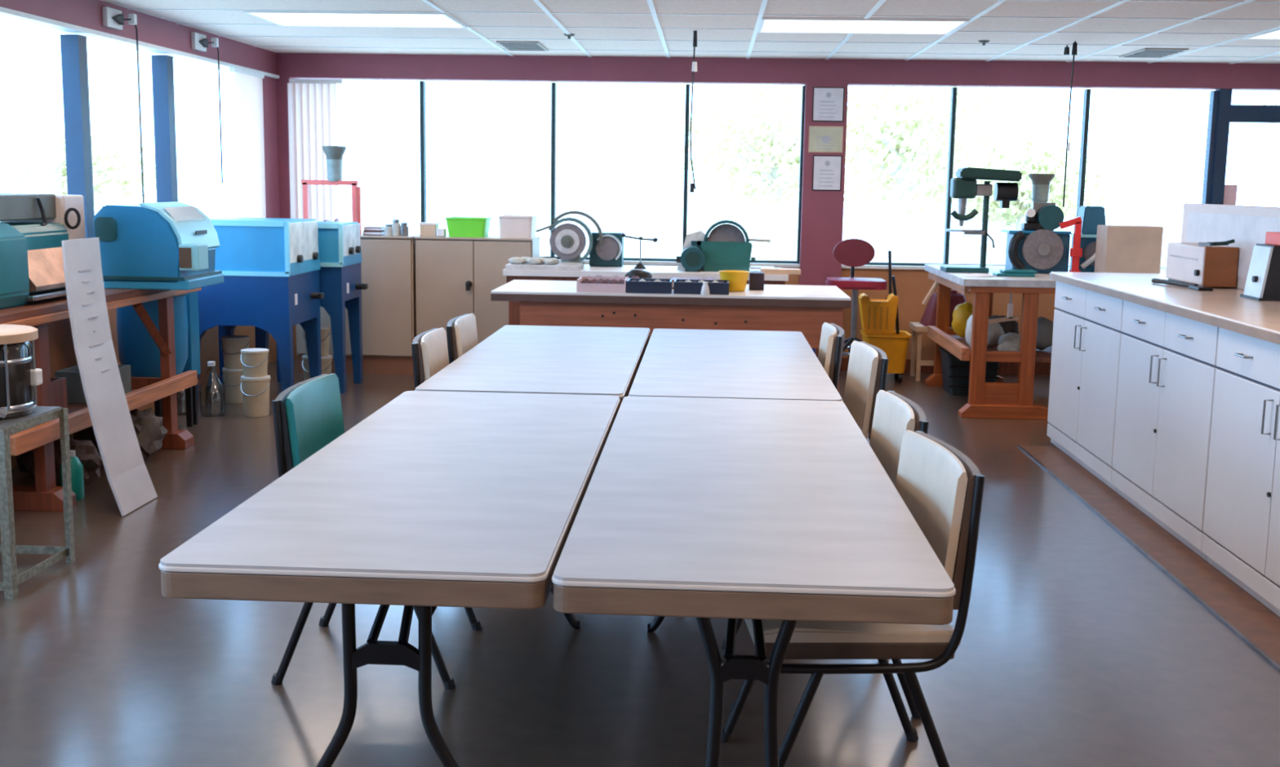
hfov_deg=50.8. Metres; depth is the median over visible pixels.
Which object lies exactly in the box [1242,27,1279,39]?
recessed light
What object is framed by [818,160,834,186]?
print
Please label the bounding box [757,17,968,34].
recessed light
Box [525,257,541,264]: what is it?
stone
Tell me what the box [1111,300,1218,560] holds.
base cabinet
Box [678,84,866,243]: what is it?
broadleaf tree
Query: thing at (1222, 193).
door
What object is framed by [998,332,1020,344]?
lump
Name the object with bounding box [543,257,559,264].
stone
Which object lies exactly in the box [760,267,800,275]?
wood block
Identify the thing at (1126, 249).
carton
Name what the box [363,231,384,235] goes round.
book
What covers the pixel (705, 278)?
book
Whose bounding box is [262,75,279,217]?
trim
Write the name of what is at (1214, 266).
radio
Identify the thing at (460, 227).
plastic bin
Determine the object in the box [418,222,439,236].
plastic tub
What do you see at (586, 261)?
trim
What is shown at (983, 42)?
sprinkler head
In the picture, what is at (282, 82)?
trim
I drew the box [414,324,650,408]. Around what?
folding table
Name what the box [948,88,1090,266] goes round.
window
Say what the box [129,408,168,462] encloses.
boulder
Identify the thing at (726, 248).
grinder
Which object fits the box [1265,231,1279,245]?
box
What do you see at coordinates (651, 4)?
grid
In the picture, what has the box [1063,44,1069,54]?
cord
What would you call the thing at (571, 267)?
tray
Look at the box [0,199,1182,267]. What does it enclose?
ground
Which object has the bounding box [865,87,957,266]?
window
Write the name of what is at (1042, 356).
shelf
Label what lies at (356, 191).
stand
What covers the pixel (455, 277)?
base cabinet
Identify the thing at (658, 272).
bench
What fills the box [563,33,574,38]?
sprinkler head
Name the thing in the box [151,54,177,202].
column
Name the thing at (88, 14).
wall
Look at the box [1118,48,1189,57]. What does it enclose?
ceiling vent
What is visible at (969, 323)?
plastic bag
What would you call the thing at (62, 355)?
wall
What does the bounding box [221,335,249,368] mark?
pail
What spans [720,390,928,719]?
chair
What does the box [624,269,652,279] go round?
lump
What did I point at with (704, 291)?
plastic bottle
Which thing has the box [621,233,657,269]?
stand
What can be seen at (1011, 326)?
stone
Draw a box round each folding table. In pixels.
[158,391,620,766]
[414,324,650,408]
[551,396,955,766]
[627,328,843,402]
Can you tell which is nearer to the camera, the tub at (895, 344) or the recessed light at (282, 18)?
the recessed light at (282, 18)
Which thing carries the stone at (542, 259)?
on the tray at (571, 267)
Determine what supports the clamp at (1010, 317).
hanging from the bench at (998, 399)
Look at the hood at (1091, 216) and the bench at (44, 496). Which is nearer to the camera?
the bench at (44, 496)
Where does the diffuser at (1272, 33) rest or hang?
attached to the recessed light at (1274, 34)
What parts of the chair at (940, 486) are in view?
leg, leg, seat, frame, leg, leg, backrest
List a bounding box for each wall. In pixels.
[0,0,276,75]
[10,308,276,468]
[275,53,1279,90]
[293,263,1056,362]
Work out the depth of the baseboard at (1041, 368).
10.75 m
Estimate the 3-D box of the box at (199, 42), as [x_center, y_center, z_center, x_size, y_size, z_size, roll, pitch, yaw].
[-2.924,-1.856,9.116,0.100,0.990,0.255,1,9,3]
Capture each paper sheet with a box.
[959,274,991,277]
[965,273,996,276]
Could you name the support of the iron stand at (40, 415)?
on the floor
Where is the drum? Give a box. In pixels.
[0,324,42,419]
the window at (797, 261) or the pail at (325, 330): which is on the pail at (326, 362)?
the pail at (325, 330)
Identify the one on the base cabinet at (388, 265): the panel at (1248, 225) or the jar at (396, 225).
the jar at (396, 225)
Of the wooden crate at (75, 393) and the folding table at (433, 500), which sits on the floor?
the folding table at (433, 500)
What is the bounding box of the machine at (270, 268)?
[185,217,324,401]
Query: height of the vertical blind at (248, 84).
1.360 m
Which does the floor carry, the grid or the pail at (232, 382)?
the pail at (232, 382)
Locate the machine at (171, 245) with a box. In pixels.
[93,201,223,290]
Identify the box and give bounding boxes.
[102,6,144,203]
[154,291,200,426]
[191,31,222,183]
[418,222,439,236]
[576,275,628,293]
[748,271,764,290]
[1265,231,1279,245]
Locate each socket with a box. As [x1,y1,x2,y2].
[111,13,124,24]
[198,38,208,47]
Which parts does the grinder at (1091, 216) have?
plate, arm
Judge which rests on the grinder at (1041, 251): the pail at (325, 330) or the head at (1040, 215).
the head at (1040, 215)
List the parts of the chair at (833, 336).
backrest, frame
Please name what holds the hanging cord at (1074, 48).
hanging from the ceiling
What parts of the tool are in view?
handle, blade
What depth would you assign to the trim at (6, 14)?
7.77 m
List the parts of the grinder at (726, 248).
feed arm, tank, blade, knob, handle rod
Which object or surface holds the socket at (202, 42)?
attached to the box at (199, 42)
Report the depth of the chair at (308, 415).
3.99 m
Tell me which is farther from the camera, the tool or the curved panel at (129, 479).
the tool
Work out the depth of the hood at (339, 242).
9.16 m
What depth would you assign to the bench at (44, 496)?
6.12 m
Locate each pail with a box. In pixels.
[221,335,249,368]
[222,367,243,403]
[240,348,268,377]
[240,374,270,417]
[302,325,330,356]
[302,355,333,380]
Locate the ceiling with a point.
(854, 7)
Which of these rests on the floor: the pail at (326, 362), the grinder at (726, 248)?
the pail at (326, 362)
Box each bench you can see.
[0,287,201,511]
[490,280,851,391]
[502,264,788,325]
[921,264,1165,419]
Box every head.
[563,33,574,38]
[977,40,990,45]
[1021,202,1063,230]
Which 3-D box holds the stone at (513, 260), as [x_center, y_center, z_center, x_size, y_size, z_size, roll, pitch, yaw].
[-0.839,-0.831,9.115,0.113,0.052,0.074,1,9,3]
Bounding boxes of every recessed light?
[243,10,466,27]
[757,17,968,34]
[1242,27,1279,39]
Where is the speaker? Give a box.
[1240,244,1279,301]
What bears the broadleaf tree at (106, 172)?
on the ground
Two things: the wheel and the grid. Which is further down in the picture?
the wheel
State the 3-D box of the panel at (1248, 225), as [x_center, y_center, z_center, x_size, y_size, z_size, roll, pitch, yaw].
[2.950,-0.590,6.096,0.079,0.405,2.720,1,9,3]
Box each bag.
[951,302,973,337]
[964,314,991,347]
[986,322,1004,346]
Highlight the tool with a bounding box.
[1151,278,1213,291]
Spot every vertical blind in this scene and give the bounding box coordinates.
[229,66,266,217]
[287,78,342,221]
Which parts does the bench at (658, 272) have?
leg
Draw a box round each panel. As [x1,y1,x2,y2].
[61,237,157,516]
[1181,203,1279,289]
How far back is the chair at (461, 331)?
6.07 m
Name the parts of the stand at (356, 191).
post, post, rod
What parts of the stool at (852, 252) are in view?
leg, leg, stem, backrest, post, seat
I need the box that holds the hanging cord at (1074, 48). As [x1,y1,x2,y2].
[1062,40,1077,207]
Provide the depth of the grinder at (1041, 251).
9.17 m
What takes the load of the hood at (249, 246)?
attached to the machine at (270, 268)
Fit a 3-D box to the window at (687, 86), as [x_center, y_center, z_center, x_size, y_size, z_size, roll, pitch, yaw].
[-0.148,-1.688,10.751,1.060,1.405,0.080,1,9,3]
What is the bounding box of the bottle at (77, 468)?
[59,449,84,501]
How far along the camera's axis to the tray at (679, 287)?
7.69 m
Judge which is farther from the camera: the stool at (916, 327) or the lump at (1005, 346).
the stool at (916, 327)
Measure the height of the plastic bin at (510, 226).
0.161 m
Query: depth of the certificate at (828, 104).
10.47 m
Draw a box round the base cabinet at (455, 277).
[413,235,540,350]
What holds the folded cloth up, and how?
on the bench at (998, 399)
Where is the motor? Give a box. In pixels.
[675,245,705,271]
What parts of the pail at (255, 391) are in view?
lid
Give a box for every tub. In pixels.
[860,329,911,373]
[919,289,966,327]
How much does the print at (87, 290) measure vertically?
0.453 m
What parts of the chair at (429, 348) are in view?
frame, backrest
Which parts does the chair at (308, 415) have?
frame, leg, backrest, leg, leg, leg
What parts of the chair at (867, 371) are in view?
frame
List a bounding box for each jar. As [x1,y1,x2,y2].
[322,146,346,181]
[384,224,392,235]
[391,219,400,235]
[400,222,408,235]
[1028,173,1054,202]
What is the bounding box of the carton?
[1094,224,1163,273]
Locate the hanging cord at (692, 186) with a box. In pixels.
[689,30,697,192]
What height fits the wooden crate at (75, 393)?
0.160 m
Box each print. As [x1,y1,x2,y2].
[78,268,109,372]
[816,135,834,149]
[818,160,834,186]
[819,92,835,117]
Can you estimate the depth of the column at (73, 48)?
7.41 m
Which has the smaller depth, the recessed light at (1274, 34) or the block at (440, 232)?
the recessed light at (1274, 34)
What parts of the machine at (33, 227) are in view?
lid, slide plate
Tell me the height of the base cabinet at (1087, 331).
0.951 m
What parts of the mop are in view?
handle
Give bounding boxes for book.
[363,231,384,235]
[364,226,384,231]
[671,277,702,288]
[704,277,715,279]
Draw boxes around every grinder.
[535,210,603,265]
[589,231,623,266]
[691,219,773,271]
[1000,229,1071,273]
[1069,205,1106,272]
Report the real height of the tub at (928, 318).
0.270 m
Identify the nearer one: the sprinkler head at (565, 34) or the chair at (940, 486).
the chair at (940, 486)
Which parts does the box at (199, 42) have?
plate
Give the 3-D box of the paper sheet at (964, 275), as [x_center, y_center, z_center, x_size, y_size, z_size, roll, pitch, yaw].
[2.201,-0.710,8.866,0.160,0.004,0.250,1,9,3]
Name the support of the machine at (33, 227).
on the bench at (44, 496)
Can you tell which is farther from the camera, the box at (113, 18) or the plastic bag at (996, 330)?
the plastic bag at (996, 330)
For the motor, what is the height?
0.167 m
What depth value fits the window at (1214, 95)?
10.47 m
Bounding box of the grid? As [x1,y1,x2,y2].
[127,0,1279,63]
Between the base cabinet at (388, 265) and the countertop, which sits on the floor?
the base cabinet at (388, 265)
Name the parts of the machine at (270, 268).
leg, leg, leg, label plate, clamp knob, leg, clamp knob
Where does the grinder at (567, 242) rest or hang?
on the bench at (658, 272)
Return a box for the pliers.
[1198,239,1235,246]
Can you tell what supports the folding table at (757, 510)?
on the floor
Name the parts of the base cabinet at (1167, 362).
door, handle, drawer, handle, handle, door, handle, drawer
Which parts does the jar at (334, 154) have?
lid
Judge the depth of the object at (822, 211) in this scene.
10.61 m
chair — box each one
[271,373,481,690]
[411,328,448,390]
[446,313,478,364]
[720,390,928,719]
[720,430,985,766]
[817,322,844,391]
[843,341,888,440]
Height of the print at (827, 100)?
0.191 m
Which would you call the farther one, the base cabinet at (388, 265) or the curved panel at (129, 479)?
the base cabinet at (388, 265)
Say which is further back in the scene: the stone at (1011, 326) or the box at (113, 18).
the stone at (1011, 326)
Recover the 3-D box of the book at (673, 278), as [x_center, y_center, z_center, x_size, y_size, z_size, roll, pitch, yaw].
[0.285,-0.604,8.131,0.190,0.055,0.230,1,9,3]
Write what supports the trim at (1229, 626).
on the floor
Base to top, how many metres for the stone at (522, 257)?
0.048 m
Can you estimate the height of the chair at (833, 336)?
0.854 m
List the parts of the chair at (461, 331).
frame, backrest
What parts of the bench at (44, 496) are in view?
post, rail, cross rail, post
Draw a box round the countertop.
[1048,271,1279,344]
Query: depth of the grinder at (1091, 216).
9.19 m
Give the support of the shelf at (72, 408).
attached to the bench at (44, 496)
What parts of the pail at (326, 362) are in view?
lid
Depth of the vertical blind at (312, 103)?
10.72 m
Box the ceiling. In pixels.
[100,0,1279,63]
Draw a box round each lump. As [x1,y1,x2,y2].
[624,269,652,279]
[996,341,1019,351]
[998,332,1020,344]
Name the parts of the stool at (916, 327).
leg, leg, seat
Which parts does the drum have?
tie rod, lid, tie rod, clamp knob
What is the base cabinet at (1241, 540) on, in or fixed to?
on the floor
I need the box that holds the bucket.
[857,275,911,382]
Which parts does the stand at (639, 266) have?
arm, knob, post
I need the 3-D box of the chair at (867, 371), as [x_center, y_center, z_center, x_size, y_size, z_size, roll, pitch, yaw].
[0.664,0.283,5.293,0.547,0.854,0.556,1,9,0]
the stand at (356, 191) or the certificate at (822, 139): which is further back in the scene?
the certificate at (822, 139)
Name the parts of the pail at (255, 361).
lid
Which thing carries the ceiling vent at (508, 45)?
in the ceiling
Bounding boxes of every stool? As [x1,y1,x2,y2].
[824,238,887,383]
[909,322,952,381]
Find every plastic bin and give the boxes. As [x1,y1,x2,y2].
[444,217,491,237]
[497,215,537,238]
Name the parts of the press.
feed handle, head arm, motor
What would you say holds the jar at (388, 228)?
on the base cabinet at (388, 265)
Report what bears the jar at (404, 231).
on the base cabinet at (388, 265)
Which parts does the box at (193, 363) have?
leg, leg, leg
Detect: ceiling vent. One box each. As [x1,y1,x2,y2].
[496,40,548,50]
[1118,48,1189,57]
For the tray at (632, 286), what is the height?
0.068 m
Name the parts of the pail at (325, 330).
lid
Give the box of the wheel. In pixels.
[548,217,593,262]
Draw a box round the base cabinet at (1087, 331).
[1046,280,1123,491]
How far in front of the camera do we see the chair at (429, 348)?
5.45 m
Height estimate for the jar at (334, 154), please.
0.257 m
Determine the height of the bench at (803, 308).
0.845 m
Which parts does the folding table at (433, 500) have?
leg, leg, leg, leg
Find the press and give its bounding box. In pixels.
[940,167,1022,273]
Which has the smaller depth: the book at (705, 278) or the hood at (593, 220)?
the book at (705, 278)
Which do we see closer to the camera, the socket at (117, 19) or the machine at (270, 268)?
the socket at (117, 19)
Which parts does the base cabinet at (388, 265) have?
door, door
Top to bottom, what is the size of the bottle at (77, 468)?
0.225 m
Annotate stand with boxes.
[0,406,75,599]
[301,179,361,235]
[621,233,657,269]
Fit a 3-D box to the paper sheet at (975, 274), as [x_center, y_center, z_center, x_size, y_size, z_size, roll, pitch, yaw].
[2.247,-0.717,8.883,0.110,0.004,0.210,-1,9,-14]
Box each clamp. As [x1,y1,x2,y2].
[988,293,1018,324]
[1058,216,1082,272]
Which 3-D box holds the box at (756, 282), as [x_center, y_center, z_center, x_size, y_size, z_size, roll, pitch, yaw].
[0.699,-0.615,8.083,0.087,0.103,0.120,1,9,3]
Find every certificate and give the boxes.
[808,125,843,152]
[812,86,844,121]
[812,155,842,191]
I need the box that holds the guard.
[677,231,708,270]
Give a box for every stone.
[508,257,524,264]
[520,256,529,263]
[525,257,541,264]
[538,257,546,264]
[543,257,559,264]
[988,315,1018,333]
[1035,316,1053,350]
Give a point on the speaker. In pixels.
(1263, 280)
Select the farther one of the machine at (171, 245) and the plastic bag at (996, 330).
the plastic bag at (996, 330)
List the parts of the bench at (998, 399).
rail, rail, rail, head rail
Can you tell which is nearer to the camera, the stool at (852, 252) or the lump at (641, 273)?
the lump at (641, 273)
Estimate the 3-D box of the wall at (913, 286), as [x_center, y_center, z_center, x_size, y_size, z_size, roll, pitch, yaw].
[0.706,-0.545,10.887,7.516,0.820,0.140,1,9,3]
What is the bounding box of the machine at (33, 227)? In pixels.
[0,193,85,309]
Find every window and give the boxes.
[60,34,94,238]
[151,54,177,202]
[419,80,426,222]
[539,82,556,257]
[554,84,689,261]
[750,85,805,263]
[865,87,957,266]
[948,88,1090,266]
[1160,90,1219,268]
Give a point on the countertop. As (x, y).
(1221, 308)
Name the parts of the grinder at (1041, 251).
plate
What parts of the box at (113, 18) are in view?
plate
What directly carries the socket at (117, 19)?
attached to the box at (113, 18)
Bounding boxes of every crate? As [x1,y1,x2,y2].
[50,377,67,420]
[54,364,131,404]
[938,346,999,395]
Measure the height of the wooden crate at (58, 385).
0.180 m
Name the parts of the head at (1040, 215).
knob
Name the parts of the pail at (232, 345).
lid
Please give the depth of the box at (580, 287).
7.71 m
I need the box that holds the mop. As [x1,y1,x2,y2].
[887,250,894,375]
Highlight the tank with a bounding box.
[115,293,187,377]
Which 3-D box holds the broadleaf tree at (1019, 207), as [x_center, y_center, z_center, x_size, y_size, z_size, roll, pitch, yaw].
[11.059,-5.506,39.091,5.148,3.200,5.315,1,9,3]
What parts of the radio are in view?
knob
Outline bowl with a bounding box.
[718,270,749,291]
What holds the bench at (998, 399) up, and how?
on the floor
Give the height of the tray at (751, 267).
0.010 m
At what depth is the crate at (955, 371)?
9.58 m
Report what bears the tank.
on the bench at (44, 496)
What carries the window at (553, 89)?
in the wall at (913, 286)
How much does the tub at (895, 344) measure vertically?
0.295 m
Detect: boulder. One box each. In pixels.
[31,437,102,486]
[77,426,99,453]
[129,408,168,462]
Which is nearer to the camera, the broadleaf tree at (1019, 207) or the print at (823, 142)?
the print at (823, 142)
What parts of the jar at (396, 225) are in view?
lid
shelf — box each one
[67,379,198,414]
[948,334,1052,362]
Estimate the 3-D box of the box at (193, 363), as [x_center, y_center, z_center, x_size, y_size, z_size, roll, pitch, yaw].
[-2.752,-0.159,7.967,0.260,0.820,0.140,1,9,3]
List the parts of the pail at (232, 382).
lid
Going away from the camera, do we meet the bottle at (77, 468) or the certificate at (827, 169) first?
the bottle at (77, 468)
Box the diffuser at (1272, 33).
[1251,30,1279,38]
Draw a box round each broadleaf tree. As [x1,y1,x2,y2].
[0,130,156,208]
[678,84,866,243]
[768,85,1026,257]
[928,141,1118,229]
[1250,90,1279,174]
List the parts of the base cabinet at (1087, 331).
door, drawer, handle, handle, door, handle, drawer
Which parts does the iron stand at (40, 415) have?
rail, post, shelf plate, rail, rail, rail, post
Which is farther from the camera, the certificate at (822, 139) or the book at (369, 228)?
the certificate at (822, 139)
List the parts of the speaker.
knob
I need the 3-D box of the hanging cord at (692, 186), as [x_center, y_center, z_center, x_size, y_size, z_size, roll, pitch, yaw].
[0.349,-1.769,8.738,0.038,1.050,0.037,-7,11,-41]
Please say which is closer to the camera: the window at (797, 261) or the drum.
the drum
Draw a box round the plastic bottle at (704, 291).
[700,281,709,295]
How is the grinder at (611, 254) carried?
on the bench at (658, 272)
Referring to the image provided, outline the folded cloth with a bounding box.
[992,269,1037,277]
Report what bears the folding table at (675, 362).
on the floor
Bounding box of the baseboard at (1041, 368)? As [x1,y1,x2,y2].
[840,357,1050,374]
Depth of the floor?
4.12 m
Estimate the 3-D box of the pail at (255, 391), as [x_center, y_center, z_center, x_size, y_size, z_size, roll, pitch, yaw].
[-2.387,0.075,8.377,0.182,0.246,0.182,1,9,3]
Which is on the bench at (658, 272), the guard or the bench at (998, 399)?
the guard
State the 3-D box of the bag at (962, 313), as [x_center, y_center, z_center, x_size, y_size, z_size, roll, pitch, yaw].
[2.350,-0.461,9.754,0.185,0.268,0.187,1,9,3]
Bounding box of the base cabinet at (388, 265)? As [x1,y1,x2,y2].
[296,233,419,375]
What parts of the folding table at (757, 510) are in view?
leg, leg, leg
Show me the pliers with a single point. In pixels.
(1227, 242)
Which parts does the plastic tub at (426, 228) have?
lid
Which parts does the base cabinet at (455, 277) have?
door, handle, door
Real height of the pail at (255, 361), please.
0.164 m
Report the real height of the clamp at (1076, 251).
0.393 m
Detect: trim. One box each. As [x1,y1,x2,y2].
[0,6,279,78]
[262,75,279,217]
[276,77,295,218]
[558,259,924,269]
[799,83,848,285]
[1017,444,1279,672]
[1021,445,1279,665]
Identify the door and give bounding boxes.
[1210,88,1279,204]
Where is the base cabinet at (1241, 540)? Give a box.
[1201,327,1279,617]
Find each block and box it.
[436,228,446,236]
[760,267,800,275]
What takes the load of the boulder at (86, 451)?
on the floor
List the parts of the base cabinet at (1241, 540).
handle, drawer, handle, door, handle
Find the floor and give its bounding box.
[0,358,1279,766]
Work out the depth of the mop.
10.54 m
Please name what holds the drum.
on the iron stand at (40, 415)
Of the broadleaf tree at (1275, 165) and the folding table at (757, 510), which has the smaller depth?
the folding table at (757, 510)
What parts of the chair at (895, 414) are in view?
leg, backrest, leg, frame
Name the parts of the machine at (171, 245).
visor frame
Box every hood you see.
[209,217,320,276]
[317,221,362,266]
[552,210,603,245]
[1078,205,1106,234]
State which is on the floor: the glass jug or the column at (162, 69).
the glass jug
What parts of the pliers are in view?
handle, handle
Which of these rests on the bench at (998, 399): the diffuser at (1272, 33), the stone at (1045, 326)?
the stone at (1045, 326)
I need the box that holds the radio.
[1165,242,1239,288]
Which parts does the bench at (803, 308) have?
leg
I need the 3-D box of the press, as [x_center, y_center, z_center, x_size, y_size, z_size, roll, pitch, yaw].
[2.333,-1.119,9.228,0.480,0.709,0.240,1,9,3]
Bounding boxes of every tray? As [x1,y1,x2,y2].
[505,262,583,271]
[626,278,672,293]
[673,279,728,294]
[750,266,773,269]

